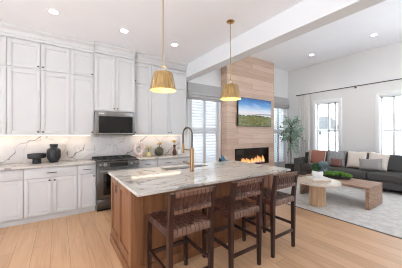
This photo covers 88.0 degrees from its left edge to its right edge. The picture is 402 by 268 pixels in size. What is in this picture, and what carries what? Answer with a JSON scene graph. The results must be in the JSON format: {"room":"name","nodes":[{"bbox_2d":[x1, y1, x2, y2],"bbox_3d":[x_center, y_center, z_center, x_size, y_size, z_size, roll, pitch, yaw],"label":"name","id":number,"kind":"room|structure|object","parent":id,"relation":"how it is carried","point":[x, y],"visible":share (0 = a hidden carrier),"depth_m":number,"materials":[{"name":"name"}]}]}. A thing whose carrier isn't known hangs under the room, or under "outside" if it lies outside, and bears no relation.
{"room":"open-plan kitchen","nodes":[
{"label":"open-plan kitchen","id":0,"kind":"room"},
{"bbox_2d":[0,68,287,163],"bbox_3d":[-1.024,-0.530,5.284,11.100,3.900,0.212,0,0,-35],"label":"wall","id":1,"kind":"structure","parent":0,"point":[13,149],"depth_m":4.42,"materials":[{"name":"white stone"}]},
{"bbox_2d":[0,22,6,134],"bbox_3d":[-3.532,-0.870,3.192,0.854,1.760,0.415,0,0,-35],"label":"upper cabinet","id":2,"kind":"object","parent":1,"relation":"attached to","point":[3,32],"visible":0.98,"depth_m":3.30,"materials":[{"name":"paint"}]},
{"bbox_2d":[6,23,69,134],"bbox_3d":[-2.827,-0.870,3.677,0.856,1.760,0.415,0,0,-35],"label":"upper cabinet","id":3,"kind":"object","parent":1,"relation":"attached to","point":[38,61],"visible":1,"depth_m":3.54,"materials":[{"name":"paint"}]},
{"bbox_2d":[0,135,88,135],"bbox_3d":[-3.050,0.018,3.634,1.990,0.016,0.045,0,0,-35],"label":"light","id":4,"kind":"object","parent":3,"relation":"attached to","point":[0,135],"visible":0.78,"depth_m":3.76,"materials":[{"name":"white paint"}]},
{"bbox_2d":[63,139,67,144],"bbox_3d":[-2.635,0.155,4.041,0.075,0.120,0.010,0,0,-35],"label":"wall outlet","id":5,"kind":"object","parent":1,"relation":"attached to","point":[65,141],"visible":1,"depth_m":4.04,"materials":[{"name":"white plastic"}]},
{"bbox_2d":[70,37,93,134],"bbox_3d":[-2.313,-0.870,4.030,0.390,1.760,0.415,0,0,-35],"label":"upper cabinet","id":6,"kind":"object","parent":1,"relation":"attached to","point":[81,51],"visible":1,"depth_m":3.92,"materials":[{"name":"paint"}]},
{"bbox_2d":[94,41,135,112],"bbox_3d":[-1.812,-1.102,4.326,0.768,1.294,0.495,0,0,-35],"label":"upper cabinet","id":7,"kind":"object","parent":1,"relation":"attached to","point":[114,66],"visible":0.98,"depth_m":4.16,"materials":[{"name":"paint"}]},
{"bbox_2d":[94,110,134,134],"bbox_3d":[-1.825,-0.217,4.344,0.763,0.476,0.428,0,0,-35],"label":"microwave","id":8,"kind":"object","parent":7,"relation":"attached to","point":[105,122],"visible":1,"depth_m":4.15,"materials":[{"name":"silver metal"}]},
{"bbox_2d":[135,52,152,134],"bbox_3d":[-1.356,-0.870,4.688,0.392,1.760,0.415,0,0,-35],"label":"upper cabinet","id":9,"kind":"object","parent":1,"relation":"attached to","point":[142,61],"visible":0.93,"depth_m":4.59,"materials":[{"name":"paint"}]},
{"bbox_2d":[151,56,187,134],"bbox_3d":[-0.818,-0.870,5.058,0.913,1.760,0.415,0,0,-35],"label":"upper cabinet","id":10,"kind":"object","parent":1,"relation":"attached to","point":[168,110],"visible":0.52,"depth_m":4.95,"materials":[{"name":"paint"}]},
{"bbox_2d":[187,84,220,157],"bbox_3d":[0.063,-0.075,6.015,1.192,2.670,0.218,0,0,-35],"label":"window","id":11,"kind":"structure","parent":1,"relation":"in","point":[187,84],"depth_m":5.61,"materials":[{"name":"white paint"}]},
{"bbox_2d":[189,99,218,162],"bbox_3d":[0.094,-0.060,5.970,1.032,2.492,0.058,0,0,-35],"label":"plantation shutter","id":12,"kind":"object","parent":11,"relation":"attached to","point":[203,132],"visible":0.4,"depth_m":5.95,"materials":[{"name":"paint"}]},
{"bbox_2d":[187,82,221,101],"bbox_3d":[0.138,-1.175,5.885,1.175,0.450,0.085,0,0,-35],"label":"roman shade","id":13,"kind":"object","parent":11,"relation":"attached to","point":[196,91],"visible":0.88,"depth_m":5.85,"materials":[{"name":"grey fabric"}]},
{"bbox_2d":[275,109,286,166],"bbox_3d":[2.902,-0.075,7.967,1.042,2.670,0.218,0,0,-35],"label":"window","id":14,"kind":"structure","parent":1,"relation":"in","point":[285,109],"depth_m":8.15,"materials":[{"name":"white paint"}]},
{"bbox_2d":[274,108,284,165],"bbox_3d":[2.933,-0.060,7.922,0.882,2.492,0.058,0,0,-35],"label":"plantation shutter","id":15,"kind":"object","parent":14,"relation":"attached to","point":[279,147],"visible":0.56,"depth_m":7.93,"materials":[{"name":"paint"}]},
{"bbox_2d":[274,96,289,108],"bbox_3d":[2.958,-1.190,7.824,1.140,0.420,0.085,0,0,-35],"label":"roman shade","id":16,"kind":"object","parent":1,"relation":"attached to","point":[279,102],"visible":0.74,"depth_m":7.87,"materials":[{"name":"grey fabric"}]},
{"bbox_2d":[0,0,303,62],"bbox_3d":[-1.105,-1.810,0.963,6.070,0.120,7.240,0,0,-35],"label":"ceiling","id":17,"kind":"structure","parent":0,"point":[199,27],"depth_m":3.20,"materials":[{"name":"paint"}]},
{"bbox_2d":[46,8,60,14],"bbox_3d":[-2.103,-1.747,2.971,0.168,0.007,0.168,0,0,-35],"label":"recessed light","id":18,"kind":"object","parent":17,"relation":"in","point":[50,10],"visible":1,"depth_m":2.96,"materials":[{"name":"white paint"}]},
{"bbox_2d":[119,28,128,32],"bbox_3d":[-1.300,-1.747,3.524,0.168,0.007,0.168,0,0,-35],"label":"recessed light","id":19,"kind":"object","parent":17,"relation":"in","point":[122,30],"visible":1,"depth_m":3.50,"materials":[{"name":"white paint"}]},
{"bbox_2d":[150,0,175,92],"bbox_3d":[-0.471,-1.146,2.588,0.332,1.208,0.332,0,0,-35],"label":"pendant lamp","id":20,"kind":"object","parent":17,"relation":"hanging from","point":[162,81],"visible":1,"depth_m":2.49,"materials":[{"name":"gold metal"}]},
{"bbox_2d":[220,19,240,100],"bbox_3d":[0.457,-1.146,3.227,0.332,1.208,0.332,0,0,-35],"label":"pendant lamp","id":21,"kind":"object","parent":17,"relation":"hanging from","point":[230,91],"visible":1,"depth_m":3.14,"materials":[{"name":"gold"}]},
{"bbox_2d":[0,172,401,267],"bbox_3d":[0.967,1.480,2.388,11.100,0.120,7.240,0,0,-35],"label":"floor","id":22,"kind":"structure","parent":0,"point":[82,240],"depth_m":2.63,"materials":[{"name":"brown wood"}]},
{"bbox_2d":[0,169,23,227],"bbox_3d":[-3.269,0.978,3.241,0.824,0.884,0.633,0,0,-35],"label":"base cabinet","id":23,"kind":"object","parent":22,"relation":"on","point":[11,181],"visible":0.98,"depth_m":3.18,"materials":[{"name":"paint"}]},
{"bbox_2d":[0,159,95,170],"bbox_3d":[-2.854,0.521,3.517,1.862,0.030,0.650,0,0,-35],"label":"countertop","id":24,"kind":"structure","parent":23,"relation":"on","point":[12,166],"depth_m":3.47,"materials":[{"name":"white stone"}]},
{"bbox_2d":[27,153,45,163],"bbox_3d":[-2.869,0.423,3.634,0.264,0.165,0.264,0,0,-35],"label":"footed bowl","id":25,"kind":"object","parent":24,"relation":"on","point":[36,157],"visible":1,"depth_m":3.57,"materials":[{"name":"black ceramic"}]},
{"bbox_2d":[47,144,60,162],"bbox_3d":[-2.668,0.342,3.772,0.212,0.328,0.212,0,0,-35],"label":"vase","id":26,"kind":"object","parent":24,"relation":"on","point":[53,153],"visible":1,"depth_m":3.71,"materials":[{"name":"black ceramic"}]},
{"bbox_2d":[24,165,77,223],"bbox_3d":[-2.628,0.978,3.681,0.729,0.884,0.633,0,0,-35],"label":"base cabinet","id":27,"kind":"object","parent":22,"relation":"on","point":[49,192],"visible":1,"depth_m":3.44,"materials":[{"name":"paint"}]},
{"bbox_2d":[77,164,95,213],"bbox_3d":[-2.209,0.978,3.970,0.287,0.884,0.633,0,0,-35],"label":"base cabinet","id":28,"kind":"object","parent":22,"relation":"on","point":[86,173],"visible":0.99,"depth_m":3.74,"materials":[{"name":"paint"}]},
{"bbox_2d":[92,155,138,211],"bbox_3d":[-1.736,0.941,4.215,0.769,0.958,0.740,0,0,-35],"label":"range","id":29,"kind":"object","parent":22,"relation":"on","point":[104,164],"visible":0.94,"depth_m":3.86,"materials":[{"name":"silver metal"}]},
{"bbox_2d":[93,156,138,162],"bbox_3d":[-1.758,0.506,4.247,0.769,0.016,0.660,0,0,-35],"label":"cooktop","id":30,"kind":"object","parent":29,"relation":"in","point":[98,159],"depth_m":4.09,"materials":[{"name":"black metal"}]},
{"bbox_2d":[138,159,156,168],"bbox_3d":[-1.279,0.978,4.609,0.430,0.884,0.633,0,0,-35],"label":"base cabinet","id":31,"kind":"object","parent":22,"relation":"on","point":[142,163],"visible":0.17,"depth_m":4.37,"materials":[{"name":"paint"}]},
{"bbox_2d":[134,153,189,160],"bbox_3d":[-0.908,0.521,4.855,1.319,0.030,0.650,0,0,-35],"label":"countertop","id":32,"kind":"structure","parent":31,"relation":"on","point":[164,156],"depth_m":4.72,"materials":[{"name":"white stone"}]},
{"bbox_2d":[133,142,144,156],"bbox_3d":[-1.382,0.336,4.658,0.287,0.340,0.112,0,0,-43],"label":"ring sculpture","id":33,"kind":"object","parent":32,"relation":"on","point":[142,146],"visible":0.99,"depth_m":4.63,"materials":[{"name":"ceramic"}]},
{"bbox_2d":[145,146,151,155],"bbox_3d":[-1.214,0.393,4.787,0.192,0.227,0.176,0,0,2],"label":"flower vase","id":34,"kind":"object","parent":32,"relation":"on","point":[148,153],"visible":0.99,"depth_m":4.76,"materials":[{"name":"yellow ceramic"}]},
{"bbox_2d":[154,142,163,155],"bbox_3d":[-0.987,0.349,4.904,0.216,0.313,0.216,0,0,-35],"label":"flower vase","id":35,"kind":"object","parent":32,"relation":"on","point":[159,151],"visible":1,"depth_m":4.83,"materials":[{"name":"green ceramic"}]},
{"bbox_2d":[172,140,176,154],"bbox_3d":[-0.659,0.324,5.122,0.133,0.363,0.128,0,0,-35],"label":"flower vase","id":36,"kind":"object","parent":32,"relation":"on","point":[174,152],"visible":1,"depth_m":5.11,"materials":[{"name":"brown metal"}]},
{"bbox_2d":[157,158,177,166],"bbox_3d":[-0.896,0.978,4.872,0.496,0.884,0.633,0,0,-35],"label":"base cabinet","id":37,"kind":"object","parent":22,"relation":"on","point":[170,161],"visible":0.23,"depth_m":4.63,"materials":[{"name":"paint"}]},
{"bbox_2d":[146,186,215,267],"bbox_3d":[-0.198,0.940,1.946,0.458,0.961,0.540,0,0,-35],"label":"counter stool","id":38,"kind":"object","parent":22,"relation":"on","point":[182,217],"visible":1,"depth_m":1.82,"materials":[{"name":"brown wood"}]},
{"bbox_2d":[178,157,189,164],"bbox_3d":[-0.539,0.978,5.118,0.369,0.884,0.633,0,0,-35],"label":"base cabinet","id":39,"kind":"object","parent":22,"relation":"on","point":[181,160],"visible":0.19,"depth_m":4.86,"materials":[{"name":"paint"}]},
{"bbox_2d":[110,174,272,267],"bbox_3d":[-0.030,0.978,3.009,2.224,0.884,0.926,0,0,-35],"label":"kitchen island","id":40,"kind":"object","parent":22,"relation":"on","point":[128,235],"visible":0.26,"depth_m":2.25,"materials":[{"name":"brown wood"}]},
{"bbox_2d":[108,160,290,196],"bbox_3d":[0.022,0.521,2.929,2.245,0.030,1.278,0,0,-35],"label":"island countertop","id":41,"kind":"structure","parent":40,"relation":"on","point":[153,180],"depth_m":2.55,"materials":[{"name":"white stone"}]},
{"bbox_2d":[182,127,194,171],"bbox_3d":[-0.229,0.199,2.922,0.168,0.614,0.307,0,0,-35],"label":"faucet","id":42,"kind":"object","parent":41,"relation":"on","point":[191,149],"visible":1,"depth_m":2.84,"materials":[{"name":"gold metal"}]},
{"bbox_2d":[202,177,263,267],"bbox_3d":[0.346,0.940,2.320,0.458,0.961,0.540,0,0,-35],"label":"counter stool","id":43,"kind":"object","parent":22,"relation":"on","point":[233,206],"visible":0.91,"depth_m":2.17,"materials":[{"name":"brown wood"}]},
{"bbox_2d":[242,171,297,257],"bbox_3d":[0.882,0.940,2.689,0.458,0.961,0.540,0,0,-35],"label":"counter stool","id":44,"kind":"object","parent":22,"relation":"on","point":[272,197],"visible":0.83,"depth_m":2.55,"materials":[{"name":"brown wood"}]},
{"bbox_2d":[278,115,305,172],"bbox_3d":[3.187,0.385,7.342,1.022,2.070,0.904,0,0,-35],"label":"potted tree","id":45,"kind":"object","parent":22,"relation":"on","point":[292,130],"visible":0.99,"depth_m":7.29,"materials":[{"name":"green plant"}]},
{"bbox_2d":[277,183,401,238],"bbox_3d":[3.616,1.413,4.355,3.239,0.014,3.714,0,0,-35],"label":"rug","id":46,"kind":"object","parent":22,"relation":"on","point":[343,203],"visible":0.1,"depth_m":3.94,"materials":[{"name":"white carpet"}]},
{"bbox_2d":[297,176,340,206],"bbox_3d":[2.312,1.163,4.138,0.800,0.486,0.800,0,0,-35],"label":"side table","id":47,"kind":"object","parent":46,"relation":"on","point":[317,190],"visible":0.72,"depth_m":4.01,"materials":[{"name":"brown wood"}]},
{"bbox_2d":[306,178,330,181],"bbox_3d":[2.316,0.905,4.116,0.360,0.030,0.270,0,0,1],"label":"book","id":48,"kind":"object","parent":47,"relation":"on","point":[306,178],"visible":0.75,"depth_m":4.00,"materials":[{"name":"beige paper"}]},
{"bbox_2d":[306,176,330,180],"bbox_3d":[2.322,0.872,4.133,0.350,0.035,0.260,0,0,-3],"label":"book","id":49,"kind":"object","parent":48,"relation":"on","point":[308,177],"visible":0.91,"depth_m":4.01,"materials":[{"name":"white paper"}]},
{"bbox_2d":[311,161,329,176],"bbox_3d":[2.385,0.694,4.180,0.375,0.322,0.230,0,0,-3],"label":"potted plant","id":50,"kind":"object","parent":49,"relation":"on","point":[317,171],"visible":1,"depth_m":4.13,"materials":[{"name":"green plant"}]},
{"bbox_2d":[300,174,381,209],"bbox_3d":[3.022,1.198,4.589,0.740,0.416,1.340,0,0,-35],"label":"coffee table","id":51,"kind":"object","parent":46,"relation":"on","point":[373,190],"visible":0.6,"depth_m":4.09,"materials":[{"name":"brown wood"}]},
{"bbox_2d":[323,171,352,179],"bbox_3d":[3.046,0.906,4.685,0.607,0.166,0.265,0,0,31],"label":"plant","id":52,"kind":"object","parent":51,"relation":"on","point":[330,174],"visible":0.98,"depth_m":4.60,"materials":[{"name":"green plant"}]},
{"bbox_2d":[294,152,401,191],"bbox_3d":[4.311,0.974,5.900,0.890,0.892,3.100,0,0,-35],"label":"sofa","id":53,"kind":"object","parent":22,"relation":"on","point":[391,179],"visible":0.45,"depth_m":5.33,"materials":[{"name":"grey fabric"}]},
{"bbox_2d":[309,149,326,163],"bbox_3d":[3.674,0.720,6.545,0.208,0.466,0.480,0,0,-35],"label":"cushion","id":54,"kind":"object","parent":53,"relation":"on","point":[317,156],"visible":0.78,"depth_m":6.49,"materials":[{"name":"fabric"}]},
{"bbox_2d":[301,163,335,171],"bbox_3d":[3.750,1.052,6.575,0.730,0.193,0.865,0,0,-35],"label":"seat cushion","id":55,"kind":"object","parent":53,"relation":"on","point":[305,167],"depth_m":6.55,"materials":[{"name":"grey fabric"}]},
{"bbox_2d":[326,150,346,166],"bbox_3d":[4.093,0.721,6.309,0.202,0.466,0.540,0,0,-35],"label":"cushion","id":56,"kind":"object","parent":53,"relation":"on","point":[330,154],"visible":0.68,"depth_m":6.25,"materials":[{"name":"grey fabric"}]},
{"bbox_2d":[330,158,342,166],"bbox_3d":[3.993,0.838,6.143,0.125,0.232,0.320,0,0,-35],"label":"cushion","id":57,"kind":"object","parent":53,"relation":"on","point":[334,162],"visible":0.99,"depth_m":6.09,"materials":[{"name":"fabric"}]},
{"bbox_2d":[330,166,372,178],"bbox_3d":[4.245,1.052,5.855,0.730,0.193,0.865,0,0,-35],"label":"seat cushion","id":58,"kind":"object","parent":53,"relation":"on","point":[357,174],"depth_m":5.53,"materials":[{"name":"grey fabric"}]},
{"bbox_2d":[346,150,367,167],"bbox_3d":[4.349,0.712,5.818,0.205,0.485,0.470,0,0,-35],"label":"cushion","id":59,"kind":"object","parent":53,"relation":"on","point":[353,157],"visible":0.84,"depth_m":5.79,"materials":[{"name":"beige fabric"}]},
{"bbox_2d":[345,152,368,165],"bbox_3d":[4.502,0.743,6.032,0.228,0.430,0.861,0,0,-35],"label":"cushion","id":60,"kind":"object","parent":53,"relation":"on","point":[367,157],"depth_m":6.15,"materials":[{"name":"beige fabric"}]},
{"bbox_2d":[359,158,382,170],"bbox_3d":[4.403,0.786,5.409,0.168,0.335,0.523,0,0,-35],"label":"cushion","id":61,"kind":"object","parent":53,"relation":"on","point":[365,164],"visible":1,"depth_m":5.36,"materials":[{"name":"grey fabric"}]},
{"bbox_2d":[369,151,389,171],"bbox_3d":[4.673,0.710,5.490,0.180,0.489,0.484,0,0,-35],"label":"cushion","id":62,"kind":"object","parent":53,"relation":"on","point":[372,155],"visible":0.52,"depth_m":5.37,"materials":[{"name":"beige fabric"}]},
{"bbox_2d":[367,170,401,183],"bbox_3d":[4.740,1.052,5.135,0.730,0.193,0.865,0,0,-35],"label":"seat cushion","id":63,"kind":"object","parent":53,"relation":"on","point":[391,176],"depth_m":5.05,"materials":[{"name":"grey fabric"}]},
{"bbox_2d":[387,154,401,171],"bbox_3d":[4.997,0.743,5.312,0.228,0.430,0.861,0,0,-35],"label":"cushion","id":64,"kind":"object","parent":53,"relation":"on","point":[395,161],"depth_m":5.27,"materials":[{"name":"grey fabric"}]},
{"bbox_2d":[221,56,273,174],"bbox_3d":[1.585,-0.530,6.799,2.195,3.900,0.270,0,0,-35],"label":"wall","id":65,"kind":"structure","parent":0,"point":[254,77],"depth_m":6.55,"materials":[{"name":"brown wood"}]},
{"bbox_2d":[235,147,268,163],"bbox_3d":[1.611,0.713,6.774,1.574,0.539,0.222,0,0,-35],"label":"fireplace","id":66,"kind":"object","parent":65,"relation":"in","point":[250,155],"visible":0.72,"depth_m":6.92,"materials":[{"name":"black metal"}]},
{"bbox_2d":[237,97,270,126],"bbox_3d":[1.734,-0.685,6.691,1.560,0.880,0.076,0,0,-35],"label":"television","id":67,"kind":"object","parent":65,"relation":"attached to","point":[250,112],"visible":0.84,"depth_m":6.60,"materials":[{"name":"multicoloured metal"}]},
{"bbox_2d":[186,0,385,80],"bbox_3d":[1.531,-2.013,2.654,0.230,1.175,7.040,0,0,-35],"label":"beam","id":68,"kind":"structure","parent":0,"point":[306,16],"depth_m":3.03,"materials":[{"name":"paint"}]},
{"bbox_2d":[251,0,401,70],"bbox_3d":[3.555,-2.540,4.167,4.819,0.120,7.240,0,0,-35],"label":"ceiling","id":69,"kind":"structure","parent":0,"point":[348,35],"depth_m":5.39,"materials":[{"name":"paint"}]},
{"bbox_2d":[323,175,350,179],"bbox_3d":[3.045,0.957,4.678,0.600,0.065,0.240,0,0,31],"label":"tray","id":70,"kind":"object","parent":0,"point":[345,177],"depth_m":4.56,"materials":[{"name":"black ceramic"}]},
{"bbox_2d":[288,41,401,163],"bbox_3d":[5.458,-0.530,5.476,0.200,3.900,7.240,0,0,-35],"label":"wall","id":71,"kind":"structure","parent":0,"point":[382,63],"depth_m":6.41,"materials":[{"name":"paint"}]},
{"bbox_2d":[312,97,341,150],"bbox_3d":[4.327,-0.115,7.088,0.218,2.150,0.938,0,0,-35],"label":"window","id":72,"kind":"structure","parent":71,"relation":"in","point":[316,103],"depth_m":7.04,"materials":[{"name":"white paint"}]},
{"bbox_2d":[296,78,401,95],"bbox_3d":[4.830,-1.437,6.112,0.113,0.078,4.288,0,0,-35],"label":"curtain rod","id":73,"kind":"object","parent":71,"relation":"attached to","point":[400,78],"visible":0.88,"depth_m":6.33,"materials":[{"name":"black metal"}]},
{"bbox_2d":[299,95,310,156],"bbox_3d":[3.781,-0.032,7.583,0.105,2.880,0.413,0,0,-35],"label":"curtain","id":74,"kind":"object","parent":73,"relation":"hanging from","point":[304,100],"visible":0.74,"depth_m":7.57,"materials":[{"name":"white fabric"}]},
{"bbox_2d":[375,89,401,154],"bbox_3d":[5.366,-0.115,5.576,0.218,2.150,1.068,0,0,-35],"label":"window","id":75,"kind":"structure","parent":71,"relation":"in","point":[379,96],"depth_m":5.89,"materials":[{"name":"white paint"}]},
{"label":"outside","id":76,"kind":"structure","parent":0,"visible":0},
{"bbox_2d":[196,140,401,157],"bbox_3d":[2.575,1.820,13.906,100.000,0.200,100.000,0,0,-35],"label":"terrace","id":77,"kind":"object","parent":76,"point":[387,146],"depth_m":25.02,"materials":[{"name":"concrete"}]},
{"bbox_2d":[319,117,337,148],"bbox_3d":[15.680,-0.230,26.617,4.600,3.900,2.300,0,0,-35],"label":"house","id":78,"kind":"structure","parent":77,"relation":"on","point":[323,121],"depth_m":25.30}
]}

